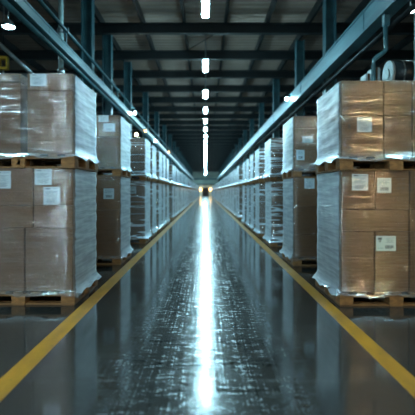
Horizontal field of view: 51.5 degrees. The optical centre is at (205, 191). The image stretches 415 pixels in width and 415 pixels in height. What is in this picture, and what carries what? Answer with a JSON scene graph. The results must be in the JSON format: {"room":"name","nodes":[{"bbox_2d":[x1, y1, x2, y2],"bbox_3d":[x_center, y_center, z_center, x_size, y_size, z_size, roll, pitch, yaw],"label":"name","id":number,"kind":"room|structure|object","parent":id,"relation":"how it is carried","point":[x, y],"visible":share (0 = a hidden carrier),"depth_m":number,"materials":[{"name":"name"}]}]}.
{"room":"distribution center","nodes":[
{"label":"distribution center","id":0,"kind":"room"},
{"bbox_2d":[193,172,218,195],"bbox_3d":[0.000,-2.195,112.050,18.000,6.810,0.100,0,0,0],"label":"wall","id":1,"kind":"structure","parent":0,"point":[195,174],"depth_m":112.00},
{"bbox_2d":[0,0,413,125],"bbox_3d":[0.000,-5.650,51.500,18.000,0.100,121.000,0,0,0],"label":"ceiling","id":2,"kind":"structure","parent":0,"point":[110,10],"depth_m":15.95,"materials":[{"name":"grey metal"}]},
{"bbox_2d":[1,10,15,29],"bbox_3d":[-5.040,-4.884,11.000,0.340,1.432,0.340,0,0,0],"label":"lamp","id":3,"kind":"object","parent":2,"relation":"hanging from","point":[8,24],"visible":0.95,"depth_m":10.93,"materials":[{"name":"metal"}]},
{"bbox_2d":[0,35,101,113],"bbox_3d":[-7.335,-5.465,51.500,0.080,0.270,121.000,0,0,0],"label":"beam","id":4,"kind":"structure","parent":2,"relation":"attached to","point":[7,43],"depth_m":16.68,"materials":[{"name":"metal"}]},
{"bbox_2d":[0,2,133,125],"bbox_3d":[-6.005,-5.465,51.500,0.080,0.270,121.000,0,0,0],"label":"beam","id":5,"kind":"structure","parent":2,"relation":"attached to","point":[12,16],"depth_m":15.18,"materials":[{"name":"metal"}]},
{"bbox_2d":[37,0,150,125],"bbox_3d":[-4.675,-5.465,51.500,0.080,0.270,121.000,0,0,0],"label":"beam","id":6,"kind":"structure","parent":2,"relation":"attached to","point":[46,2],"depth_m":14.93,"materials":[{"name":"metal"}]},
{"bbox_2d":[95,5,166,125],"bbox_3d":[-3.345,-5.465,51.500,0.080,0.270,121.000,0,0,0],"label":"beam","id":7,"kind":"structure","parent":2,"relation":"attached to","point":[98,16],"depth_m":15.79,"materials":[{"name":"metal"}]},
{"bbox_2d":[132,0,181,125],"bbox_3d":[-2.015,-5.465,51.500,0.080,0.270,121.000,0,0,0],"label":"beam","id":8,"kind":"structure","parent":2,"relation":"attached to","point":[136,4],"depth_m":15.18,"materials":[{"name":"metal"}]},
{"bbox_2d":[180,0,197,125],"bbox_3d":[-0.685,-5.465,51.500,0.080,0.270,121.000,0,0,0],"label":"beam","id":9,"kind":"structure","parent":2,"relation":"attached to","point":[181,1],"depth_m":15.08,"materials":[{"name":"metal"}]},
{"bbox_2d":[201,0,209,17],"bbox_3d":[0.000,-4.900,9.750,0.190,1.400,1.320,0,0,0],"label":"strip light","id":10,"kind":"object","parent":2,"relation":"hanging from","point":[205,4],"visible":1,"depth_m":9.87,"materials":[{"name":"white plastic"}]},
{"bbox_2d":[203,35,207,71],"bbox_3d":[0.000,-4.900,14.500,0.190,1.400,1.320,0,0,0],"label":"strip light","id":11,"kind":"object","parent":2,"relation":"hanging from","point":[205,59],"visible":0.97,"depth_m":14.45,"materials":[{"name":"white plastic"}]},
{"bbox_2d":[213,0,229,125],"bbox_3d":[0.645,-5.465,51.500,0.080,0.270,121.000,0,0,0],"label":"beam","id":12,"kind":"structure","parent":2,"relation":"attached to","point":[227,1],"depth_m":15.28,"materials":[{"name":"metal"}]},
{"bbox_2d":[228,0,277,125],"bbox_3d":[1.975,-5.465,51.500,0.080,0.270,121.000,0,0,0],"label":"beam","id":13,"kind":"structure","parent":2,"relation":"attached to","point":[273,3],"depth_m":15.18,"materials":[{"name":"metal"}]},
{"bbox_2d":[244,0,322,125],"bbox_3d":[3.305,-5.465,51.500,0.080,0.270,121.000,0,0,0],"label":"beam","id":14,"kind":"structure","parent":2,"relation":"attached to","point":[319,3],"depth_m":15.08,"materials":[{"name":"metal"}]},
{"bbox_2d":[265,0,370,119],"bbox_3d":[4.635,-5.465,51.500,0.080,0.270,121.000,0,0,0],"label":"beam","id":15,"kind":"structure","parent":2,"relation":"attached to","point":[364,3],"depth_m":13.44,"materials":[{"name":"metal"}]},
{"bbox_2d":[282,0,413,119],"bbox_3d":[5.965,-5.465,51.500,0.080,0.270,121.000,0,0,0],"label":"beam","id":16,"kind":"structure","parent":2,"relation":"attached to","point":[407,4],"depth_m":15.35,"materials":[{"name":"metal"}]},
{"bbox_2d":[307,35,413,113],"bbox_3d":[7.295,-5.465,51.500,0.080,0.270,121.000,0,0,0],"label":"beam","id":17,"kind":"structure","parent":2,"relation":"attached to","point":[408,39],"depth_m":16.25,"materials":[{"name":"metal"}]},
{"bbox_2d":[0,196,414,414],"bbox_3d":[0.000,1.260,51.500,18.000,0.100,121.000,0,0,0],"label":"floor","id":18,"kind":"structure","parent":0,"point":[206,321],"depth_m":3.49,"materials":[{"name":"concrete"}]},
{"bbox_2d":[0,42,33,73],"bbox_3d":[-3.585,-0.814,8.409,0.100,4.048,1.772,0,0,22],"label":"pipe","id":19,"kind":"object","parent":18,"relation":"on","point":[2,46],"visible":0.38,"depth_m":8.22,"materials":[{"name":"metal"}]},
{"bbox_2d":[0,274,97,304],"bbox_3d":[-1.990,1.137,5.064,1.200,0.145,1.000,0,0,0],"label":"wooden pallet","id":20,"kind":"object","parent":18,"relation":"on","point":[25,297],"visible":0.43,"depth_m":4.58,"materials":[{"name":"brown wood"}]},
{"bbox_2d":[0,168,101,290],"bbox_3d":[-1.991,0.438,5.063,1.295,1.374,1.096,0,0,0],"label":"load","id":21,"kind":"object","parent":20,"relation":"on","point":[48,217],"visible":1,"depth_m":4.59,"materials":[{"name":"brown cardboard"}]},
{"bbox_2d":[0,154,97,171],"bbox_3d":[-1.990,-0.323,5.064,1.200,0.145,1.001,0,0,0],"label":"wooden pallet","id":22,"kind":"object","parent":21,"relation":"on","point":[17,160],"visible":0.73,"depth_m":4.58,"materials":[{"name":"brown wood"}]},
{"bbox_2d":[0,74,99,163],"bbox_3d":[-1.990,-0.797,5.065,1.294,0.923,1.093,0,0,0],"label":"load","id":23,"kind":"object","parent":22,"relation":"on","point":[43,114],"visible":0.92,"depth_m":4.59,"materials":[{"name":"brown cardboard"}]},
{"bbox_2d":[57,0,64,73],"bbox_3d":[-3.200,-2.060,9.520,0.150,6.540,0.150,0,0,0],"label":"post","id":24,"kind":"object","parent":18,"relation":"on","point":[60,70],"visible":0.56,"depth_m":9.47,"materials":[{"name":"metal"}]},
{"bbox_2d":[81,0,94,91],"bbox_3d":[-3.200,-2.060,11.700,0.400,6.540,0.400,0,0,0],"label":"steel column","id":25,"kind":"structure","parent":18,"relation":"on","point":[87,6],"depth_m":11.68,"materials":[{"name":"metal"}]},
{"bbox_2d":[0,196,200,401],"bbox_3d":[-1.252,1.209,51.000,0.145,0.002,120.000,0,0,0],"label":"floor marking line","id":26,"kind":"object","parent":18,"relation":"on","point":[27,363],"depth_m":3.71,"materials":[{"name":"yellow paint"}]},
{"bbox_2d":[102,35,112,114],"bbox_3d":[-3.200,-2.060,14.050,0.400,6.540,0.400,0,0,0],"label":"steel column","id":27,"kind":"structure","parent":18,"relation":"on","point":[107,40],"depth_m":14.03,"materials":[{"name":"teal metal"}]},
{"bbox_2d":[96,252,130,264],"bbox_3d":[-1.990,1.137,7.570,1.200,0.145,1.000,0,0,0],"label":"wooden pallet","id":28,"kind":"object","parent":18,"relation":"on","point":[116,260],"visible":0.18,"depth_m":7.09,"materials":[{"name":"brown wood"}]},
{"bbox_2d":[96,176,133,256],"bbox_3d":[-1.989,0.437,7.571,1.294,1.372,1.094,0,0,0],"label":"load","id":29,"kind":"object","parent":28,"relation":"on","point":[113,195],"visible":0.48,"depth_m":7.09,"materials":[{"name":"brown cardboard"}]},
{"bbox_2d":[96,167,130,177],"bbox_3d":[-1.990,-0.323,7.570,1.200,0.145,1.000,0,0,0],"label":"wooden pallet","id":30,"kind":"object","parent":29,"relation":"on","point":[117,171],"visible":0.34,"depth_m":7.12,"materials":[{"name":"brown wood"}]},
{"bbox_2d":[57,115,132,171],"bbox_3d":[-1.990,-0.799,7.571,1.296,0.920,1.094,0,0,0],"label":"load","id":31,"kind":"object","parent":30,"relation":"on","point":[113,131],"visible":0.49,"depth_m":7.09,"materials":[{"name":"brown cardboard"}]},
{"bbox_2d":[124,61,131,137],"bbox_3d":[-3.200,-2.060,17.700,0.400,6.540,0.400,0,0,0],"label":"steel column","id":32,"kind":"structure","parent":18,"relation":"on","point":[127,65],"depth_m":17.68,"materials":[{"name":"teal metal"}]},
{"bbox_2d":[130,236,150,243],"bbox_3d":[-1.988,1.137,10.450,1.200,0.145,1.000,0,0,0],"label":"wooden pallet","id":33,"kind":"object","parent":18,"relation":"on","point":[143,240],"visible":0.21,"depth_m":9.95,"materials":[{"name":"brown wood"}]},
{"bbox_2d":[130,181,152,238],"bbox_3d":[-1.989,0.438,10.451,1.292,1.372,1.094,0,0,0],"label":"load","id":34,"kind":"object","parent":33,"relation":"on","point":[139,190],"visible":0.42,"depth_m":9.98,"materials":[{"name":"plastic"}]},
{"bbox_2d":[103,174,150,181],"bbox_3d":[-1.983,-0.323,10.450,1.200,0.145,1.000,0,0,0],"label":"wooden pallet","id":35,"kind":"object","parent":34,"relation":"on","point":[143,177],"visible":0.23,"depth_m":9.97,"materials":[{"name":"brown wood"}]},
{"bbox_2d":[103,138,152,177],"bbox_3d":[-1.983,-0.789,10.450,1.297,0.906,1.098,0,0,0],"label":"load","id":36,"kind":"object","parent":35,"relation":"on","point":[140,150],"visible":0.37,"depth_m":9.98,"materials":[{"name":"clear plastic"}]},
{"bbox_2d":[142,92,147,139],"bbox_3d":[-3.200,-2.060,22.900,0.400,6.540,0.400,0,0,0],"label":"steel column","id":37,"kind":"structure","parent":18,"relation":"on","point":[144,94],"depth_m":22.88,"materials":[{"name":"teal metal"}]},
{"bbox_2d":[154,112,158,150],"bbox_3d":[-3.200,-2.060,28.200,0.400,6.540,0.400,0,0,0],"label":"steel column","id":38,"kind":"structure","parent":18,"relation":"on","point":[156,114],"depth_m":28.18,"materials":[{"name":"teal metal"}]},
{"bbox_2d":[250,119,253,155],"bbox_3d":[3.330,-2.060,30.850,0.400,6.540,0.400,0,0,0],"label":"steel column","id":39,"kind":"structure","parent":18,"relation":"on","point":[251,120],"depth_m":30.83,"materials":[{"name":"teal metal"}]},
{"bbox_2d":[255,232,264,237],"bbox_3d":[2.004,1.137,11.800,1.200,0.145,1.000,0,0,0],"label":"wooden pallet","id":40,"kind":"object","parent":18,"relation":"on","point":[259,234],"visible":0.18,"depth_m":11.30,"materials":[{"name":"brown wood"}]},
{"bbox_2d":[253,183,264,232],"bbox_3d":[2.003,0.453,11.800,1.294,1.343,1.093,0,0,0],"label":"load","id":41,"kind":"object","parent":40,"relation":"on","point":[260,187],"visible":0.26,"depth_m":11.33,"materials":[{"name":"plastic"}]},
{"bbox_2d":[254,178,281,183],"bbox_3d":[1.998,-0.292,11.800,1.200,0.145,1.000,0,0,0],"label":"wooden pallet","id":42,"kind":"object","parent":41,"relation":"on","point":[259,180],"visible":0.23,"depth_m":11.32,"materials":[{"name":"brown wood"}]},
{"bbox_2d":[253,148,264,179],"bbox_3d":[1.998,-0.727,11.800,1.293,0.834,1.096,0,0,0],"label":"load","id":43,"kind":"object","parent":42,"relation":"on","point":[260,153],"visible":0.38,"depth_m":11.33,"materials":[{"name":"plastic"}]},
{"bbox_2d":[259,103,263,147],"bbox_3d":[3.330,-2.060,25.550,0.400,6.540,0.400,0,0,0],"label":"steel column","id":44,"kind":"structure","parent":18,"relation":"on","point":[261,105],"depth_m":25.53,"materials":[{"name":"teal metal"}]},
{"bbox_2d":[265,239,282,246],"bbox_3d":[2.016,1.137,9.820,1.200,0.145,1.000,0,0,0],"label":"wooden pallet","id":45,"kind":"object","parent":18,"relation":"on","point":[271,244],"visible":0.14,"depth_m":9.33,"materials":[{"name":"brown wood"}]},
{"bbox_2d":[263,181,282,241],"bbox_3d":[2.016,0.452,9.820,1.298,1.342,1.096,0,0,0],"label":"load","id":46,"kind":"object","parent":45,"relation":"on","point":[274,189],"visible":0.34,"depth_m":9.35,"materials":[{"name":"plastic"}]},
{"bbox_2d":[264,175,309,181],"bbox_3d":[2.005,-0.292,9.820,1.200,0.145,1.000,0,0,0],"label":"wooden pallet","id":47,"kind":"object","parent":46,"relation":"on","point":[270,178],"visible":0.3,"depth_m":9.32,"materials":[{"name":"brown wood"}]},
{"bbox_2d":[262,138,309,177],"bbox_3d":[2.006,-0.736,9.820,1.294,0.859,1.097,0,0,0],"label":"load","id":48,"kind":"object","parent":47,"relation":"on","point":[273,146],"visible":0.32,"depth_m":9.35,"materials":[{"name":"clear plastic"}]},
{"bbox_2d":[273,79,279,137],"bbox_3d":[3.330,-2.060,20.250,0.400,6.540,0.400,0,0,0],"label":"steel column","id":49,"kind":"structure","parent":18,"relation":"on","point":[276,82],"depth_m":20.23,"materials":[{"name":"teal metal"}]},
{"bbox_2d":[282,251,316,265],"bbox_3d":[2.010,1.137,7.440,1.200,0.145,1.000,0,0,0],"label":"wooden pallet","id":50,"kind":"object","parent":18,"relation":"on","point":[294,261],"visible":0.23,"depth_m":6.96,"materials":[{"name":"brown wood"}]},
{"bbox_2d":[280,178,316,257],"bbox_3d":[2.010,0.454,7.441,1.294,1.344,1.094,0,0,0],"label":"load","id":51,"kind":"object","parent":50,"relation":"on","point":[299,194],"visible":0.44,"depth_m":6.97,"materials":[{"name":"brown cardboard"}]},
{"bbox_2d":[282,169,317,179],"bbox_3d":[2.010,-0.292,7.440,1.200,0.145,1.000,0,0,0],"label":"wooden pallet","id":52,"kind":"object","parent":51,"relation":"on","point":[293,173],"visible":0.26,"depth_m":6.97,"materials":[{"name":"brown wood"}]},
{"bbox_2d":[281,116,356,173],"bbox_3d":[2.009,-0.765,7.441,1.297,0.917,1.096,0,0,0],"label":"load","id":53,"kind":"object","parent":52,"relation":"on","point":[299,132],"visible":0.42,"depth_m":6.97,"materials":[{"name":"brown cardboard"}]},
{"bbox_2d":[295,39,304,115],"bbox_3d":[3.330,-2.060,15.200,0.400,6.540,0.400,0,0,0],"label":"steel column","id":54,"kind":"structure","parent":18,"relation":"on","point":[299,45],"depth_m":15.18,"materials":[{"name":"teal metal"}]},
{"bbox_2d":[214,199,414,397],"bbox_3d":[1.292,1.209,51.000,0.135,0.002,120.000,0,0,0],"label":"floor marking line","id":55,"kind":"object","parent":18,"relation":"on","point":[407,380],"depth_m":3.74,"materials":[{"name":"yellow paint"}]},
{"bbox_2d":[323,0,335,94],"bbox_3d":[3.330,-2.060,11.550,0.400,6.540,0.400,0,0,0],"label":"steel column","id":56,"kind":"structure","parent":18,"relation":"on","point":[329,6],"depth_m":11.53,"materials":[{"name":"metal"}]},
{"bbox_2d":[315,274,414,306],"bbox_3d":[2.010,1.137,5.020,1.200,0.145,1.000,0,0,0],"label":"wooden pallet","id":57,"kind":"object","parent":18,"relation":"on","point":[343,299],"visible":0.47,"depth_m":4.54,"materials":[{"name":"brown wood"}]},
{"bbox_2d":[312,171,414,294],"bbox_3d":[2.009,0.453,5.019,1.294,1.342,1.094,0,0,0],"label":"load","id":58,"kind":"object","parent":57,"relation":"on","point":[366,219],"visible":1,"depth_m":4.55,"materials":[{"name":"brown cardboard"}]},
{"bbox_2d":[315,157,414,173],"bbox_3d":[2.010,-0.292,5.020,1.200,0.145,1.000,0,0,0],"label":"wooden pallet","id":59,"kind":"object","parent":58,"relation":"on","point":[340,163],"visible":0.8,"depth_m":4.56,"materials":[{"name":"brown wood"}]},
{"bbox_2d":[313,81,414,164],"bbox_3d":[2.009,-0.739,5.018,1.293,0.869,1.093,0,0,0],"label":"load","id":60,"kind":"object","parent":59,"relation":"on","point":[368,119],"visible":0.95,"depth_m":4.55,"materials":[{"name":"brown cardboard"}]},
{"bbox_2d":[414,0,414,80],"bbox_3d":[3.330,-2.060,6.420,0.400,6.540,0.400,0,0,0],"label":"steel column","id":61,"kind":"structure","parent":18,"relation":"on","point":[414,0],"depth_m":6.55,"materials":[{"name":"metal"}]},
{"bbox_2d":[217,0,408,179],"bbox_3d":[3.045,-3.167,51.500,0.230,0.415,121.000,0,0,0],"label":"beam","id":62,"kind":"structure","parent":61,"relation":"attached to","point":[369,20],"depth_m":9.87,"materials":[{"name":"blue metal"}]},
{"bbox_2d":[219,2,414,178],"bbox_3d":[3.130,-2.845,51.500,0.090,0.220,121.000,0,0,0],"label":"conduit pipe","id":63,"kind":"object","parent":62,"relation":"hanging from","point":[411,8],"visible":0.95,"depth_m":9.27,"materials":[{"name":"metal"}]},
{"bbox_2d":[371,14,389,80],"bbox_3d":[2.925,-0.873,7.200,0.295,4.165,0.100,0,0,0],"label":"pipe","id":64,"kind":"object","parent":62,"relation":"attached to","point":[386,17],"visible":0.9,"depth_m":7.17,"materials":[{"name":"blue metal"}]},
{"bbox_3d":[-1.992,1.137,13.400,1.200,0.145,1.000,0,0,0],"label":"wooden pallet","id":65,"kind":"object","parent":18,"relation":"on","visible":0},
{"bbox_2d":[156,183,163,227],"bbox_3d":[-1.991,0.437,13.400,1.298,1.372,1.096,0,0,0],"label":"load","id":66,"kind":"object","parent":65,"relation":"on","point":[158,185],"visible":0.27,"depth_m":12.97,"materials":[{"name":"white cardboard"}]},
{"bbox_3d":[-1.979,-0.323,13.400,1.200,0.145,1.000,0,0,0],"label":"wooden pallet","id":67,"kind":"object","parent":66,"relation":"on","visible":0},
{"bbox_2d":[156,151,163,180],"bbox_3d":[-1.978,-0.784,13.400,1.294,0.895,1.097,0,0,0],"label":"load","id":68,"kind":"object","parent":67,"relation":"on","point":[158,153],"visible":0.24,"depth_m":12.98,"materials":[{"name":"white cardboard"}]},
{"bbox_3d":[-1.993,1.137,11.850,1.200,0.145,1.000,0,0,0],"label":"wooden pallet","id":69,"kind":"object","parent":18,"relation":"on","visible":0},
{"bbox_2d":[150,182,157,233],"bbox_3d":[-1.992,0.438,11.851,1.292,1.373,1.093,0,0,0],"label":"load","id":70,"kind":"object","parent":69,"relation":"on","point":[153,227],"visible":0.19,"depth_m":11.51,"materials":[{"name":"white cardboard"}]},
{"bbox_2d":[130,177,156,182],"bbox_3d":[-1.995,-0.323,11.850,1.200,0.145,1.000,0,0,0],"label":"wooden pallet","id":71,"kind":"object","parent":70,"relation":"on","point":[153,179],"visible":0.24,"depth_m":11.78,"materials":[{"name":"brown wood"}]},
{"bbox_2d":[150,144,157,178],"bbox_3d":[-1.995,-0.792,11.850,1.299,0.911,1.097,0,0,0],"label":"load","id":72,"kind":"object","parent":71,"relation":"on","point":[152,148],"visible":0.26,"depth_m":11.63,"materials":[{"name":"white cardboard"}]},
{"bbox_3d":[-1.995,1.137,18.800,1.200,0.145,1.000,0,0,0],"label":"wooden pallet","id":73,"kind":"object","parent":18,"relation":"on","visible":0},
{"bbox_2d":[169,186,174,216],"bbox_3d":[-1.996,0.439,18.801,1.292,1.372,1.092,0,0,0],"label":"load","id":74,"kind":"object","parent":73,"relation":"on","point":[171,188],"visible":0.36,"depth_m":18.32,"materials":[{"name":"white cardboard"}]},
{"bbox_3d":[2.021,1.137,13.250,1.200,0.145,1.000,0,0,0],"label":"wooden pallet","id":75,"kind":"object","parent":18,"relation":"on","visible":0},
{"bbox_2d":[249,184,254,228],"bbox_3d":[2.021,0.453,13.251,1.296,1.344,1.096,0,0,0],"label":"load","id":76,"kind":"object","parent":75,"relation":"on","point":[252,187],"visible":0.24,"depth_m":13.12,"materials":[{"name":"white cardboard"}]},
{"bbox_3d":[2.005,-0.292,13.250,1.200,0.145,1.000,0,0,0],"label":"wooden pallet","id":77,"kind":"object","parent":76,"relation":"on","visible":0},
{"bbox_2d":[248,154,254,181],"bbox_3d":[2.004,-0.716,13.250,1.299,0.821,1.099,0,0,0],"label":"load","id":78,"kind":"object","parent":77,"relation":"on","point":[252,157],"visible":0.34,"depth_m":12.98,"materials":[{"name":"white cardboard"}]},
{"bbox_3d":[2.021,1.137,18.800,1.200,0.145,1.000,0,0,0],"label":"wooden pallet","id":79,"kind":"object","parent":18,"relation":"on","visible":0},
{"bbox_2d":[237,186,242,216],"bbox_3d":[2.020,0.454,18.801,1.292,1.342,1.092,0,0,0],"label":"load","id":80,"kind":"object","parent":79,"relation":"on","point":[240,188],"visible":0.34,"depth_m":18.32,"materials":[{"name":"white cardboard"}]},
{"bbox_3d":[2.005,-0.292,18.800,1.200,0.145,1.000,0,0,0],"label":"wooden pallet","id":81,"kind":"object","parent":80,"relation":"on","visible":0},
{"bbox_2d":[236,166,242,183],"bbox_3d":[2.005,-0.706,18.799,1.291,0.793,1.095,0,0,0],"label":"load","id":82,"kind":"object","parent":81,"relation":"on","point":[239,168],"visible":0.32,"depth_m":18.32,"materials":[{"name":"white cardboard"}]},
{"bbox_3d":[2.020,1.137,14.550,1.200,0.145,1.000,0,0,0],"label":"wooden pallet","id":83,"kind":"object","parent":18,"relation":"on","visible":0},
{"bbox_2d":[245,185,250,224],"bbox_3d":[2.020,0.453,14.549,1.298,1.343,1.096,0,0,0],"label":"load","id":84,"kind":"object","parent":83,"relation":"on","point":[248,214],"visible":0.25,"depth_m":14.34,"materials":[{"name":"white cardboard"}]},
{"bbox_3d":[1.999,1.137,15.950,1.200,0.145,1.000,0,0,0],"label":"wooden pallet","id":85,"kind":"object","parent":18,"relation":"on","visible":0},
{"bbox_2d":[241,185,246,221],"bbox_3d":[1.999,0.453,15.951,1.302,1.344,1.099,0,0,0],"label":"load","id":86,"kind":"object","parent":85,"relation":"on","point":[244,218],"visible":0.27,"depth_m":15.56,"materials":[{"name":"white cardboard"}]},
{"bbox_3d":[-1.997,1.137,14.700,1.200,0.145,1.000,0,0,0],"label":"wooden pallet","id":87,"kind":"object","parent":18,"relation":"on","visible":0},
{"bbox_2d":[162,184,166,224],"bbox_3d":[-1.998,0.438,14.700,1.294,1.373,1.093,0,0,0],"label":"load","id":88,"kind":"object","parent":87,"relation":"on","point":[163,185],"visible":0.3,"depth_m":14.47,"materials":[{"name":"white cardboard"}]},
{"bbox_3d":[-1.990,-0.323,14.700,1.200,0.145,1.000,0,0,0],"label":"wooden pallet","id":89,"kind":"object","parent":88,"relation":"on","visible":0},
{"bbox_2d":[162,154,166,181],"bbox_3d":[-1.991,-0.796,14.700,1.293,0.912,1.096,0,0,0],"label":"load","id":90,"kind":"object","parent":89,"relation":"on","point":[163,155],"visible":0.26,"depth_m":14.52,"materials":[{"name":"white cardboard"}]},
{"bbox_3d":[-1.993,1.137,16.100,1.200,0.145,1.000,0,0,0],"label":"wooden pallet","id":91,"kind":"object","parent":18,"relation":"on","visible":0},
{"bbox_2d":[165,185,169,221],"bbox_3d":[-1.993,0.438,16.101,1.296,1.374,1.096,0,0,0],"label":"load","id":92,"kind":"object","parent":91,"relation":"on","point":[166,186],"visible":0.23,"depth_m":15.91,"materials":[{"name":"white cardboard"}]},
{"bbox_3d":[3.620,-0.400,8.300,1.440,3.220,1.000,0,0,0],"label":"storage rack","id":93,"kind":"object","parent":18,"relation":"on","visible":0},
{"bbox_2d":[382,60,413,80],"bbox_3d":[3.878,-2.272,8.330,0.748,0.516,0.516,0,0,0],"label":"roll","id":94,"kind":"object","parent":93,"relation":"on","point":[401,70],"visible":0.67,"depth_m":8.12,"materials":[{"name":"plastic"}]},
{"bbox_3d":[-3.200,-2.060,6.150,0.400,6.540,0.400,0,0,0],"label":"steel column","id":95,"kind":"structure","parent":18,"relation":"on","visible":0},
{"bbox_2d":[0,0,192,179],"bbox_3d":[-2.980,-2.810,51.500,0.090,0.090,121.000,0,0,0],"label":"conduit pipe","id":96,"kind":"object","parent":95,"relation":"attached to","point":[5,3],"visible":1,"depth_m":8.88,"materials":[{"name":"teal metal"}]},
{"bbox_2d":[7,0,193,179],"bbox_3d":[-2.970,-2.997,51.500,0.140,0.195,121.000,0,0,0],"label":"beam","id":97,"kind":"structure","parent":95,"relation":"attached to","point":[22,6],"depth_m":9.36,"materials":[{"name":"teal metal"}]},
{"bbox_2d":[37,0,193,177],"bbox_3d":[-2.920,-3.263,51.500,0.110,0.325,121.000,0,0,0],"label":"conduit pipe","id":98,"kind":"object","parent":97,"relation":"on","point":[66,32],"visible":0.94,"depth_m":10.46,"materials":[{"name":"teal metal"}]},
{"bbox_3d":[-9.050,-2.195,51.500,0.100,6.810,121.000,0,0,0],"label":"wall","id":99,"kind":"structure","parent":0,"visible":0},
{"bbox_2d":[1,70,382,78],"bbox_3d":[0.000,-5.165,18.950,18.000,0.330,0.180,0,0,0],"label":"roof beam","id":100,"kind":"structure","parent":99,"relation":"attached to","point":[117,74],"depth_m":18.94,"materials":[{"name":"metal"}]},
{"bbox_2d":[96,106,316,111],"bbox_3d":[0.000,-5.165,26.900,18.000,0.330,0.180,0,0,0],"label":"roof beam","id":101,"kind":"structure","parent":99,"relation":"attached to","point":[98,108],"depth_m":26.89,"materials":[{"name":"metal"}]},
{"bbox_2d":[96,114,316,118],"bbox_3d":[0.000,-5.165,29.550,18.000,0.330,0.180,0,0,0],"label":"roof beam","id":102,"kind":"structure","parent":99,"relation":"attached to","point":[150,116],"depth_m":29.54,"materials":[{"name":"metal"}]},
{"bbox_2d":[0,22,413,34],"bbox_3d":[0.000,-5.165,13.650,18.000,0.330,0.180,0,0,0],"label":"roof beam","id":103,"kind":"structure","parent":99,"relation":"attached to","point":[101,28],"depth_m":13.64,"materials":[{"name":"metal"}]},
{"bbox_2d":[0,50,413,59],"bbox_3d":[0.000,-5.165,16.300,18.000,0.330,0.180,0,0,0],"label":"roof beam","id":104,"kind":"structure","parent":99,"relation":"attached to","point":[20,54],"depth_m":16.29,"materials":[{"name":"metal"}]},
{"bbox_2d":[132,130,282,133],"bbox_3d":[0.000,-5.165,37.500,18.000,0.330,0.180,0,0,0],"label":"roof beam","id":105,"kind":"structure","parent":99,"relation":"attached to","point":[133,131],"depth_m":37.49,"materials":[{"name":"metal"}]},
{"bbox_2d":[132,126,282,129],"bbox_3d":[0.000,-5.165,34.850,18.000,0.330,0.180,0,0,0],"label":"roof beam","id":106,"kind":"structure","parent":99,"relation":"attached to","point":[133,127],"depth_m":34.84,"materials":[{"name":"metal"}]},
{"bbox_2d":[132,134,282,137],"bbox_3d":[0.000,-5.165,40.150,18.000,0.330,0.180,0,0,0],"label":"roof beam","id":107,"kind":"structure","parent":99,"relation":"attached to","point":[133,135],"depth_m":40.14,"materials":[{"name":"metal"}]},
{"bbox_2d":[160,151,254,152],"bbox_3d":[0.000,-5.165,56.050,18.000,0.330,0.180,0,0,0],"label":"roof beam","id":108,"kind":"structure","parent":99,"relation":"attached to","point":[160,151],"depth_m":56.04,"materials":[{"name":"metal"}]},
{"bbox_2d":[96,97,319,102],"bbox_3d":[0.000,-5.165,24.250,18.000,0.330,0.180,0,0,0],"label":"roof beam","id":109,"kind":"structure","parent":99,"relation":"attached to","point":[98,99],"depth_m":24.24,"materials":[{"name":"metal"}]},
{"bbox_2d":[149,141,266,143],"bbox_3d":[0.000,-5.165,45.450,18.000,0.330,0.180,0,0,0],"label":"roof beam","id":110,"kind":"structure","parent":99,"relation":"attached to","point":[177,142],"depth_m":45.44,"materials":[{"name":"metal"}]},
{"bbox_2d":[166,155,249,156],"bbox_3d":[0.000,-5.165,61.350,18.000,0.330,0.180,0,0,0],"label":"roof beam","id":111,"kind":"structure","parent":99,"relation":"attached to","point":[172,155],"depth_m":61.43,"materials":[{"name":"metal"}]},
{"bbox_2d":[152,144,264,146],"bbox_3d":[0.000,-5.165,48.100,18.000,0.330,0.180,0,0,0],"label":"roof beam","id":112,"kind":"structure","parent":99,"relation":"attached to","point":[177,145],"depth_m":48.09,"materials":[{"name":"metal"}]},
{"bbox_2d":[159,149,257,150],"bbox_3d":[0.000,-5.165,53.400,18.000,0.330,0.180,0,0,0],"label":"roof beam","id":113,"kind":"structure","parent":99,"relation":"attached to","point":[159,149],"depth_m":53.38,"materials":[{"name":"metal"}]},
{"bbox_2d":[95,85,322,91],"bbox_3d":[0.000,-5.165,21.600,18.000,0.330,0.180,0,0,0],"label":"roof beam","id":114,"kind":"structure","parent":99,"relation":"attached to","point":[135,88],"depth_m":21.59,"materials":[{"name":"metal"}]},
{"bbox_2d":[148,138,269,140],"bbox_3d":[0.000,-5.165,42.800,18.000,0.330,0.180,0,0,0],"label":"roof beam","id":115,"kind":"structure","parent":99,"relation":"attached to","point":[173,139],"depth_m":42.79,"materials":[{"name":"metal"}]},
{"bbox_2d":[132,120,287,124],"bbox_3d":[0.000,-5.165,32.200,18.000,0.330,0.180,0,0,0],"label":"roof beam","id":116,"kind":"structure","parent":99,"relation":"attached to","point":[150,122],"depth_m":32.19,"materials":[{"name":"metal"}]},
{"bbox_2d":[172,153,254,154],"bbox_3d":[0.000,-5.165,58.700,18.000,0.330,0.180,0,0,0],"label":"roof beam","id":117,"kind":"structure","parent":99,"relation":"attached to","point":[182,153],"depth_m":58.69,"materials":[{"name":"metal"}]},
{"bbox_2d":[166,147,264,148],"bbox_3d":[0.000,-5.165,50.750,18.000,0.330,0.180,0,0,0],"label":"roof beam","id":118,"kind":"structure","parent":99,"relation":"attached to","point":[166,147],"depth_m":50.74,"materials":[{"name":"metal"}]},
{"bbox_3d":[0.000,-5.165,8.350,18.000,0.330,0.180,0,0,0],"label":"roof beam","id":119,"kind":"structure","parent":99,"relation":"attached to","visible":0},
{"bbox_2d":[0,5,8,73],"bbox_3d":[-3.920,-3.608,8.350,0.186,2.784,0.120,0,0,0],"label":"hanging hoist","id":120,"kind":"object","parent":119,"relation":"hanging from","point":[3,57],"visible":0.9,"depth_m":8.34,"materials":[{"name":"yellow metal"}]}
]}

